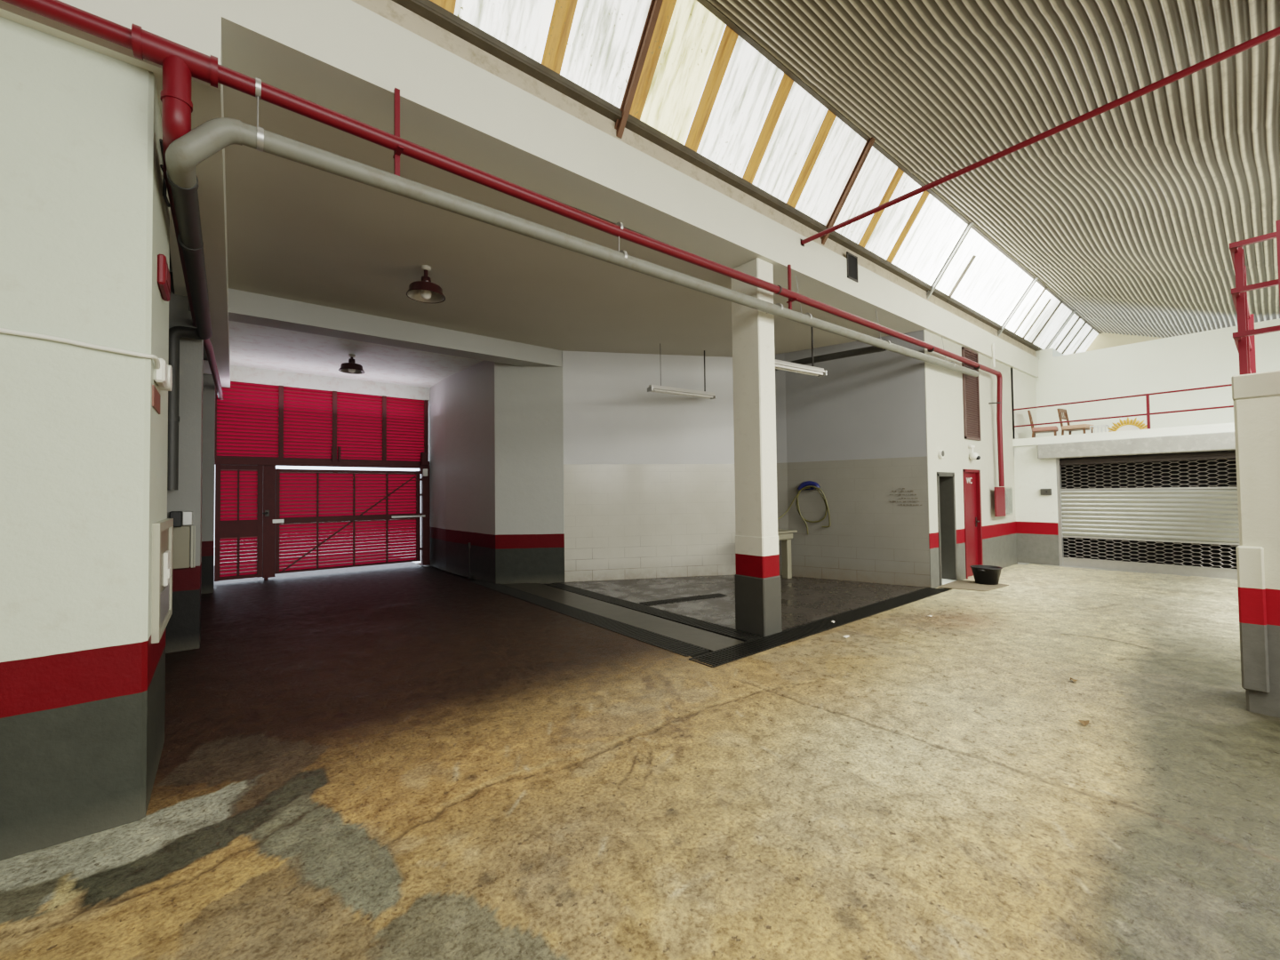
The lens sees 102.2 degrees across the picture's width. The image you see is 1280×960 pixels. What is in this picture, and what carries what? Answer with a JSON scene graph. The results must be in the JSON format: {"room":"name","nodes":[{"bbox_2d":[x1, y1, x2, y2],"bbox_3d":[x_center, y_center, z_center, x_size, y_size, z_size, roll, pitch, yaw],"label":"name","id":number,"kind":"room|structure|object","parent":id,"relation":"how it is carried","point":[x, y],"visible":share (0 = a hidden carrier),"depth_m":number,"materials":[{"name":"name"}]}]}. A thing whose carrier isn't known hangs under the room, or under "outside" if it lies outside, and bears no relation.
{"room":"parking garage","nodes":[
{"label":"parking garage","id":0,"kind":"room"},
{"bbox_2d":[0,0,152,71],"bbox_3d":[-4.346,-2.341,1.195,4.700,0.410,0.060,0,-2,-39],"label":"beam","id":1,"kind":"structure","parent":0,"point":[124,12],"depth_m":2.53,"materials":[{"name":"paint"}]},
{"bbox_2d":[0,16,169,861],"bbox_3d":[-4.685,-0.890,1.603,4.700,5.220,1.080,0,-2,-39],"label":"wall","id":2,"kind":"structure","parent":0,"point":[84,212],"depth_m":2.48,"materials":[{"name":"white paint"}]},
{"bbox_2d":[0,328,159,369],"bbox_3d":[-4.372,-0.665,1.236,4.730,0.124,0.198,0,-2,-39],"label":"cable conduit","id":3,"kind":"object","parent":2,"relation":"attached to","point":[156,361],"visible":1,"depth_m":2.48,"materials":[{"name":"white plastic"}]},
{"bbox_2d":[152,384,160,414],"bbox_3d":[-2.667,-0.440,2.845,0.008,0.110,0.350,0,-2,-39],"label":"sign plate","id":4,"kind":"object","parent":2,"relation":"attached to","point":[156,396],"visible":1,"depth_m":2.79,"materials":[{"name":"red plastic"}]},
{"bbox_2d":[151,518,173,643],"bbox_3d":[-2.874,0.566,3.124,0.045,0.640,0.900,0,-2,-39],"label":"electrical box","id":5,"kind":"object","parent":2,"relation":"attached to","point":[163,530],"visible":1,"depth_m":2.96,"materials":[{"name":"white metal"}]},
{"bbox_2d":[153,358,172,391],"bbox_3d":[-2.683,-0.593,2.905,0.055,0.150,0.334,0,-2,-39],"label":"junction box","id":6,"kind":"object","parent":2,"relation":"attached to","point":[163,377],"visible":0.85,"depth_m":2.83,"materials":[{"name":"white plastic"}]},
{"bbox_2d":[157,253,170,301],"bbox_3d":[-2.774,-1.174,3.010,0.038,0.170,0.340,0,-2,-39],"label":"alarm box","id":7,"kind":"object","parent":2,"relation":"attached to","point":[164,276],"visible":1,"depth_m":2.90,"materials":[{"name":"red paint"}]},
{"bbox_2d":[159,138,170,207],"bbox_3d":[-2.841,-1.825,3.107,0.056,0.362,0.501,0,-2,-31],"label":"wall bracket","id":8,"kind":"object","parent":2,"relation":"attached to","point":[160,140],"visible":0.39,"depth_m":3.09,"materials":[{"name":"metal"}]},
{"bbox_2d":[165,272,203,653],"bbox_3d":[-5.034,-0.195,5.619,0.400,4.000,0.450,0,-2,-39],"label":"wall","id":9,"kind":"structure","parent":0,"point":[183,628],"depth_m":5.50,"materials":[{"name":"white paint"}]},
{"bbox_2d":[169,511,192,527],"bbox_3d":[-4.808,0.408,5.413,0.180,0.160,0.120,0,-2,-39],"label":"intercom box","id":10,"kind":"object","parent":9,"relation":"attached to","point":[180,518],"visible":0.88,"depth_m":5.37,"materials":[{"name":"black plastic"}]},
{"bbox_2d":[172,525,195,568],"bbox_3d":[-4.842,0.698,5.420,0.260,0.460,0.050,0,-2,-39],"label":"panel","id":11,"kind":"object","parent":9,"relation":"attached to","point":[181,535],"visible":0.63,"depth_m":5.42,"materials":[{"name":"beige metal"}]},
{"bbox_2d":[152,0,230,387],"bbox_3d":[-5.270,-2.144,6.146,0.670,0.530,8.940,0,-2,-39],"label":"beam","id":12,"kind":"structure","parent":0,"point":[182,22],"depth_m":3.58,"materials":[{"name":"paint"}]},
{"bbox_2d":[200,374,215,593],"bbox_3d":[-7.596,-0.081,8.850,0.460,4.000,0.500,0,-2,-39],"label":"wall","id":13,"kind":"structure","parent":0,"point":[208,383],"depth_m":8.75,"materials":[{"name":"white paint"}]},
{"bbox_2d":[230,365,429,400],"bbox_3d":[-6.778,-2.022,10.835,4.500,0.300,0.340,0,-2,-39],"label":"beam","id":14,"kind":"structure","parent":0,"point":[237,373],"depth_m":10.77,"materials":[{"name":"white paint"}]},
{"bbox_2d":[229,320,483,388],"bbox_3d":[-4.866,-2.259,9.936,6.350,0.100,4.450,0,-2,-39],"label":"ceiling","id":15,"kind":"structure","parent":0,"point":[251,346],"depth_m":9.36,"materials":[{"name":"white paint"}]},
{"bbox_2d":[338,353,364,374],"bbox_3d":[-5.123,-2.063,9.177,0.408,0.322,0.408,0,-2,-39],"label":"pendant lamp","id":16,"kind":"object","parent":15,"relation":"hanging from","point":[351,367],"visible":1,"depth_m":9.13,"materials":[{"name":"metal"}]},
{"bbox_2d":[228,288,562,367],"bbox_3d":[-3.388,-2.243,8.140,4.900,0.320,0.400,0,-2,-39],"label":"beam","id":17,"kind":"structure","parent":0,"point":[244,307],"depth_m":7.58,"materials":[{"name":"paint"}]},
{"bbox_2d":[428,360,564,583],"bbox_3d":[-3.005,-0.221,11.137,1.920,4.320,4.700,0,-2,-39],"label":"wall","id":18,"kind":"structure","parent":0,"point":[496,429],"depth_m":9.42,"materials":[{"name":"white paint"}]},
{"bbox_2d":[169,85,889,357],"bbox_3d":[-0.661,-2.474,7.903,10.350,0.100,5.000,0,-2,-39],"label":"ceiling","id":19,"kind":"structure","parent":0,"point":[296,231],"depth_m":5.89,"materials":[{"name":"paint"}]},
{"bbox_2d":[406,264,445,303],"bbox_3d":[-2.460,-2.264,5.934,0.418,0.372,0.418,0,-2,-39],"label":"pendant lamp","id":20,"kind":"object","parent":19,"relation":"hanging from","point":[424,291],"visible":1,"depth_m":5.91,"materials":[{"name":"metal"}]},
{"bbox_2d":[647,343,716,399],"bbox_3d":[0.770,-1.963,9.326,1.421,0.885,0.160,0,-2,-30],"label":"fluorescent light","id":21,"kind":"object","parent":19,"relation":"hanging from","point":[656,388],"visible":1,"depth_m":9.28,"materials":[{"name":"metal"}]},
{"bbox_2d":[774,315,827,377],"bbox_3d":[2.137,-2.022,7.468,1.479,0.895,0.160,0,-2,-31],"label":"fluorescent light","id":22,"kind":"object","parent":19,"relation":"hanging from","point":[783,365],"visible":0.48,"depth_m":7.57,"materials":[{"name":"metal"}]},
{"bbox_2d":[184,0,1039,439],"bbox_3d":[1.548,-1.764,6.228,20.200,2.400,0.540,0,-2,-39],"label":"beam","id":23,"kind":"structure","parent":0,"point":[343,57],"depth_m":4.06,"materials":[{"name":"paint"}]},
{"bbox_2d":[0,0,1004,486],"bbox_3d":[-2.190,-1.092,8.415,17.126,2.587,9.011,0,-2,-39],"label":"pipe","id":24,"kind":"object","parent":23,"relation":"attached to","point":[180,63],"visible":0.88,"depth_m":3.07,"materials":[{"name":"red metal"}]},
{"bbox_2d":[165,117,979,490],"bbox_3d":[0.656,-1.193,7.375,11.247,2.560,3.795,0,-2,-39],"label":"drain pipe","id":25,"kind":"object","parent":23,"relation":"attached to","point":[183,155],"visible":0.93,"depth_m":3.64,"materials":[{"name":"grey plastic"}]},
{"bbox_2d":[846,251,858,282],"bbox_3d":[2.871,-2.877,6.979,0.270,0.350,0.016,0,-2,-39],"label":"vent","id":26,"kind":"object","parent":23,"relation":"attached to","point":[852,260],"visible":1,"depth_m":6.98,"materials":[{"name":"metal"}]},
{"bbox_2d":[991,343,995,367],"bbox_3d":[7.060,-2.491,10.312,0.060,0.480,0.068,0,-2,-39],"label":"pipe stub","id":27,"kind":"object","parent":23,"relation":"attached to","point":[992,344],"visible":1,"depth_m":10.29,"materials":[{"name":"white plastic"}]},
{"bbox_2d":[800,26,1279,246],"bbox_3d":[3.999,-2.968,3.735,0.080,0.080,6.640,0,-2,-39],"label":"rod","id":28,"kind":"object","parent":23,"relation":"attached to","point":[1276,32],"visible":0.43,"depth_m":4.24,"materials":[{"name":"red metal"}]},
{"bbox_2d":[0,537,1279,959],"bbox_3d":[-1.097,1.859,8.683,21.200,0.068,29.000,0,-2,-39],"label":"floor","id":29,"kind":"structure","parent":0,"point":[409,760],"depth_m":2.82,"materials":[{"name":"concrete"}]},
{"bbox_2d":[214,381,430,581],"bbox_3d":[-6.449,0.035,10.806,3.940,3.839,0.225,0,-2,-39],"label":"gate","id":30,"kind":"object","parent":29,"relation":"on","point":[260,428],"visible":0.98,"depth_m":10.65,"materials":[{"name":"metal"}]},
{"bbox_2d":[419,452,427,476],"bbox_3d":[-4.972,-0.363,11.877,0.140,0.550,0.190,0,-2,-39],"label":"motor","id":31,"kind":"object","parent":30,"relation":"attached to","point":[423,455],"visible":1,"depth_m":11.82,"materials":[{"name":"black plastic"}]},
{"bbox_2d":[422,468,427,476],"bbox_3d":[-4.930,-0.174,11.847,0.090,0.170,0.100,0,-2,-39],"label":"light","id":32,"kind":"object","parent":31,"relation":"attached to","point":[424,470],"depth_m":11.81,"materials":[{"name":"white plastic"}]},
{"bbox_2d":[466,542,471,578],"bbox_3d":[-3.307,1.554,9.997,0.100,0.680,0.095,0,-2,-39],"label":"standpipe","id":33,"kind":"object","parent":29,"relation":"on","point":[468,543],"visible":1,"depth_m":9.99,"materials":[{"name":"metal"}]},
{"bbox_2d":[469,579,709,657],"bbox_3d":[-1.239,1.818,7.401,0.350,0.048,5.842,0,-2,-39],"label":"channel","id":34,"kind":"object","parent":29,"relation":"in","point":[668,644],"visible":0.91,"depth_m":6.34,"materials":[{"name":"black metal"}]},
{"bbox_2d":[547,583,760,641],"bbox_3d":[-0.152,1.804,7.397,0.260,0.048,4.510,0,-2,-38],"label":"channel","id":35,"kind":"object","parent":29,"relation":"in","point":[732,633],"visible":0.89,"depth_m":6.71,"materials":[{"name":"black metal"}]},
{"bbox_2d":[639,592,727,606],"bbox_3d":[0.666,1.802,7.729,1.403,0.048,0.220,0,-2,-26],"label":"channel","id":36,"kind":"object","parent":29,"relation":"in","point":[711,596],"visible":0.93,"depth_m":7.70,"materials":[{"name":"black metal"}]},
{"bbox_2d":[731,257,782,637],"bbox_3d":[1.335,-0.374,5.993,0.320,4.255,0.430,0,-2,-39],"label":"column","id":37,"kind":"structure","parent":29,"relation":"on","point":[757,587],"depth_m":5.86,"materials":[{"name":"white paint"}]},
{"bbox_2d":[777,528,797,579],"bbox_3d":[2.443,1.239,9.410,0.720,1.135,0.500,0,-2,-39],"label":"utility sink","id":38,"kind":"object","parent":29,"relation":"on","point":[785,536],"visible":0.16,"depth_m":9.41,"materials":[{"name":"beige ceramic"}]},
{"bbox_2d":[777,528,797,540],"bbox_3d":[2.440,1.006,9.416,0.720,0.160,0.500,0,-2,-39],"label":"basin","id":39,"kind":"object","parent":38,"relation":"in","point":[783,534],"depth_m":9.31,"materials":[{"name":"beige ceramic"}]},
{"bbox_2d":[688,587,947,667],"bbox_3d":[2.672,1.747,6.552,5.460,0.048,0.320,0,-2,-39],"label":"channel","id":40,"kind":"object","parent":29,"relation":"in","point":[723,656],"visible":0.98,"depth_m":5.89,"materials":[{"name":"black metal"}]},
{"bbox_2d":[936,580,1008,591],"bbox_3d":[5.484,1.736,8.482,1.100,0.010,0.730,0,-2,-39],"label":"doormat","id":41,"kind":"object","parent":29,"relation":"on","point":[969,585],"visible":0.82,"depth_m":8.42,"materials":[{"name":"beige fabric"}]},
{"bbox_2d":[969,565,1002,584],"bbox_3d":[5.802,1.591,8.646,0.454,0.273,0.467,-1,-1,7],"label":"bucket","id":42,"kind":"object","parent":41,"relation":"on","point":[982,574],"visible":1,"depth_m":8.51,"materials":[{"name":"black plastic"}]},
{"bbox_2d":[1078,720,1089,725],"bbox_3d":[2.997,1.634,3.484,0.070,0.020,0.058,0,-2,-39],"label":"dry leaf","id":43,"kind":"object","parent":29,"relation":"on","point":[1084,723],"visible":1,"depth_m":3.48,"materials":[{"name":"brown plant"}]},
{"bbox_2d":[1231,369,1279,717],"bbox_3d":[4.697,0.446,3.579,0.600,2.410,0.720,0,-2,-39],"label":"pillar","id":44,"kind":"structure","parent":29,"relation":"on","point":[1255,396],"depth_m":3.60,"materials":[{"name":"paint"}]},
{"bbox_2d":[1228,232,1279,375],"bbox_3d":[5.660,-1.231,4.337,2.958,0.965,0.790,0,-2,-39],"label":"guard rail","id":45,"kind":"object","parent":44,"relation":"on","point":[1244,339],"visible":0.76,"depth_m":3.77,"materials":[{"name":"red metal"}]},
{"bbox_2d":[1275,219,1279,308],"bbox_3d":[4.303,-0.049,3.395,0.100,3.360,0.120,0,-2,-39],"label":"steel post","id":46,"kind":"object","parent":45,"relation":"attached to","point":[1277,222],"visible":1,"depth_m":3.43,"materials":[{"name":"red metal"}]},
{"bbox_2d":[562,350,735,582],"bbox_3d":[0.303,-0.280,9.899,3.585,4.350,0.438,-1,-1,-9],"label":"wall","id":47,"kind":"structure","parent":0,"point":[649,484],"depth_m":9.71,"materials":[{"name":"white paint"}]},
{"bbox_2d":[351,0,1035,356],"bbox_3d":[2.798,-3.053,7.318,23.500,0.200,0.480,0,-2,-39],"label":"beam","id":48,"kind":"structure","parent":0,"point":[393,12],"depth_m":4.51,"materials":[{"name":"beige paint"}]},
{"bbox_2d":[774,329,930,587],"bbox_3d":[3.455,-0.330,9.484,3.288,4.350,0.427,-2,-2,32],"label":"wall","id":49,"kind":"structure","parent":0,"point":[857,431],"depth_m":9.07,"materials":[{"name":"white paint"}]},
{"bbox_2d":[797,480,820,491],"bbox_3d":[3.114,0.113,9.500,0.420,0.188,0.169,-2,-2,35],"label":"holder","id":50,"kind":"object","parent":49,"relation":"attached to","point":[807,483],"visible":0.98,"depth_m":9.45,"materials":[{"name":"blue plastic"}]},
{"bbox_2d":[777,485,830,534],"bbox_3d":[2.761,0.556,9.465,1.340,0.898,0.319,-1,-1,4],"label":"garden hose","id":51,"kind":"object","parent":50,"relation":"hanging from","point":[808,486],"visible":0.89,"depth_m":9.44,"materials":[{"name":"yellow rubber"}]},
{"bbox_2d":[888,488,921,505],"bbox_3d":[4.432,0.281,8.620,0.493,0.293,0.004,-2,-2,35],"label":"notice","id":52,"kind":"object","parent":49,"relation":"attached to","point":[898,488],"visible":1,"depth_m":8.63,"materials":[{"name":"black paint"}]},
{"bbox_2d":[923,329,1016,588],"bbox_3d":[6.381,-0.356,9.939,4.460,4.350,0.220,0,-2,-39],"label":"wall","id":53,"kind":"structure","parent":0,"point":[944,404],"depth_m":9.39,"materials":[{"name":"white paint"}]},
{"bbox_2d":[937,449,944,458],"bbox_3d":[5.097,-0.435,8.728,0.138,0.140,0.060,0,-2,-39],"label":"siren","id":54,"kind":"object","parent":53,"relation":"attached to","point":[940,453],"visible":1,"depth_m":8.70,"materials":[{"name":"white plastic"}]},
{"bbox_2d":[936,472,957,585],"bbox_3d":[5.055,0.836,9.136,0.720,1.920,0.721,0,-2,-39],"label":"door frame","id":55,"kind":"structure","parent":53,"relation":"attached to","point":[947,525],"depth_m":9.10,"materials":[{"name":"grey paint"}]},
{"bbox_2d":[961,346,981,440],"bbox_3d":[6.226,-1.600,9.705,0.750,1.690,0.040,0,-2,-39],"label":"vent","id":56,"kind":"object","parent":53,"relation":"attached to","point":[971,385],"visible":0.88,"depth_m":9.71,"materials":[{"name":"brown metal"}]},
{"bbox_2d":[962,469,983,579],"bbox_3d":[6.133,0.801,9.686,0.810,1.990,0.240,0,-2,-39],"label":"door","id":57,"kind":"structure","parent":53,"relation":"attached to","point":[972,477],"depth_m":9.72,"materials":[{"name":"red paint"}]},
{"bbox_2d":[968,445,980,460],"bbox_3d":[6.196,-0.508,9.548,0.180,0.280,0.185,0,-2,-39],"label":"security camera","id":58,"kind":"object","parent":53,"relation":"attached to","point":[972,455],"visible":1,"depth_m":9.52,"materials":[{"name":"white plastic"}]},
{"bbox_2d":[994,487,1013,516],"bbox_3d":[7.284,0.429,10.390,0.898,0.580,0.167,0,-2,-39],"label":"cabinet","id":59,"kind":"object","parent":53,"relation":"attached to","point":[1003,495],"visible":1,"depth_m":10.23,"materials":[{"name":"red metal"}]},
{"bbox_2d":[707,0,1279,338],"bbox_3d":[5.695,-3.607,3.723,23.501,1.236,7.661,0,-2,-39],"label":"ceiling","id":60,"kind":"structure","parent":0,"point":[1130,213],"depth_m":5.07,"materials":[{"name":"metal"}]},
{"bbox_2d":[391,0,1101,355],"bbox_3d":[3.236,-3.576,6.938,23.300,1.082,0.730,0,-2,-39],"label":"window","id":61,"kind":"structure","parent":60,"relation":"attached to","point":[644,66],"depth_m":5.26,"materials":[{"name":"white glass"}]},
{"bbox_2d":[1013,445,1059,566],"bbox_3d":[8.444,0.544,10.964,0.250,2.550,0.720,0,-2,-39],"label":"wall","id":62,"kind":"structure","parent":0,"point":[1036,514],"depth_m":10.89,"materials":[{"name":"white paint"}]},
{"bbox_2d":[1040,488,1051,495],"bbox_3d":[8.432,0.248,10.722,0.075,0.130,0.180,0,-2,-39],"label":"switch box","id":63,"kind":"object","parent":62,"relation":"attached to","point":[1044,492],"visible":1,"depth_m":10.71,"materials":[{"name":"grey paint"}]},
{"bbox_2d":[1035,347,1063,359],"bbox_3d":[10.813,-1.849,13.457,3.300,2.500,0.700,0,-2,-39],"label":"wall","id":64,"kind":"structure","parent":0,"point":[1047,353],"depth_m":12.30,"materials":[{"name":"white paint"}]},
{"bbox_2d":[1012,422,1234,447],"bbox_3d":[11.167,-0.804,8.773,1.810,0.365,7.620,0,-2,-39],"label":"floor","id":65,"kind":"structure","parent":0,"point":[1220,428],"depth_m":9.74,"materials":[{"name":"white concrete"}]},
{"bbox_2d":[1027,410,1058,437],"bbox_3d":[8.729,-1.062,11.171,0.496,0.906,0.440,-2,-2,41],"label":"dining chair","id":66,"kind":"object","parent":65,"relation":"on","point":[1054,428],"visible":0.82,"depth_m":11.07,"materials":[{"name":"brown wood"}]},
{"bbox_2d":[1056,408,1094,435],"bbox_3d":[9.176,-1.075,10.863,0.440,0.906,0.496,0,-2,-31],"label":"dining chair","id":67,"kind":"object","parent":65,"relation":"on","point":[1069,428],"visible":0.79,"depth_m":10.88,"materials":[{"name":"brown wood"}]},
{"bbox_2d":[1089,424,1109,432],"bbox_3d":[9.280,-0.866,10.409,0.315,0.460,0.245,0,-2,-39],"label":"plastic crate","id":68,"kind":"object","parent":65,"relation":"on","point":[1101,426],"visible":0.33,"depth_m":10.36,"materials":[{"name":"white plastic"}]},
{"bbox_2d":[1013,384,1233,429],"bbox_3d":[10.336,-1.318,8.431,0.040,0.677,7.100,0,-2,-39],"label":"rail","id":69,"kind":"object","parent":65,"relation":"on","point":[1148,413],"visible":0.75,"depth_m":9.60,"materials":[{"name":"red metal"}]},
{"bbox_2d":[1107,416,1147,431],"bbox_3d":[9.449,-0.869,9.988,0.044,0.720,0.709,0,-2,-39],"label":"mirror","id":70,"kind":"object","parent":65,"relation":"on","point":[1130,426],"visible":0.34,"depth_m":9.99,"materials":[{"name":"gold wood"}]},
{"bbox_2d":[1085,332,1165,351],"bbox_3d":[14.729,-2.704,11.310,0.100,4.000,9.000,0,-2,-39],"label":"wall","id":71,"kind":"structure","parent":0,"point":[1102,340],"depth_m":13.79,"materials":[{"name":"white paint"}]},
{"bbox_2d":[1037,432,1235,459],"bbox_3d":[9.487,-0.637,9.303,0.180,0.300,3.760,0,-2,-39],"label":"lintel","id":72,"kind":"object","parent":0,"point":[1223,441],"visible":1,"depth_m":9.49,"materials":[{"name":"concrete"}]},
{"bbox_2d":[1060,459,1238,568],"bbox_3d":[11.002,0.491,8.582,0.750,2.470,7.600,0,-2,-39],"label":"wall","id":73,"kind":"structure","parent":0,"point":[1092,477],"depth_m":10.13,"materials":[{"name":"black metal"}]},
{"bbox_2d":[1035,318,1279,437],"bbox_3d":[11.904,-1.845,9.430,0.150,2.260,7.660,0,-2,-39],"label":"wall","id":74,"kind":"structure","parent":0,"point":[1207,358],"depth_m":10.78,"materials":[{"name":"white paint"}]},
{"bbox_3d":[11.929,0.391,6.635,0.250,2.550,3.400,0,-2,-39],"label":"wall","id":75,"kind":"structure","parent":0,"visible":0},
{"bbox_2d":[1056,449,1239,579],"bbox_3d":[9.778,0.596,9.327,0.218,2.230,3.520,0,-2,-39],"label":"door","id":76,"kind":"structure","parent":75,"relation":"in","point":[1199,515],"depth_m":9.59,"materials":[{"name":"metal"}]},
{"bbox_2d":[1060,458,1237,488],"bbox_3d":[9.739,-0.104,9.320,0.012,0.514,3.506,0,-2,-39],"label":"grille","id":77,"kind":"object","parent":76,"relation":"attached to","point":[1138,461],"depth_m":9.63,"materials":[{"name":"metal"}]},
{"bbox_2d":[1062,537,1238,568],"bbox_3d":[9.757,1.325,9.284,0.011,0.433,3.506,0,-2,-39],"label":"grille","id":78,"kind":"object","parent":76,"relation":"attached to","point":[1144,540],"depth_m":9.55,"materials":[{"name":"metal"}]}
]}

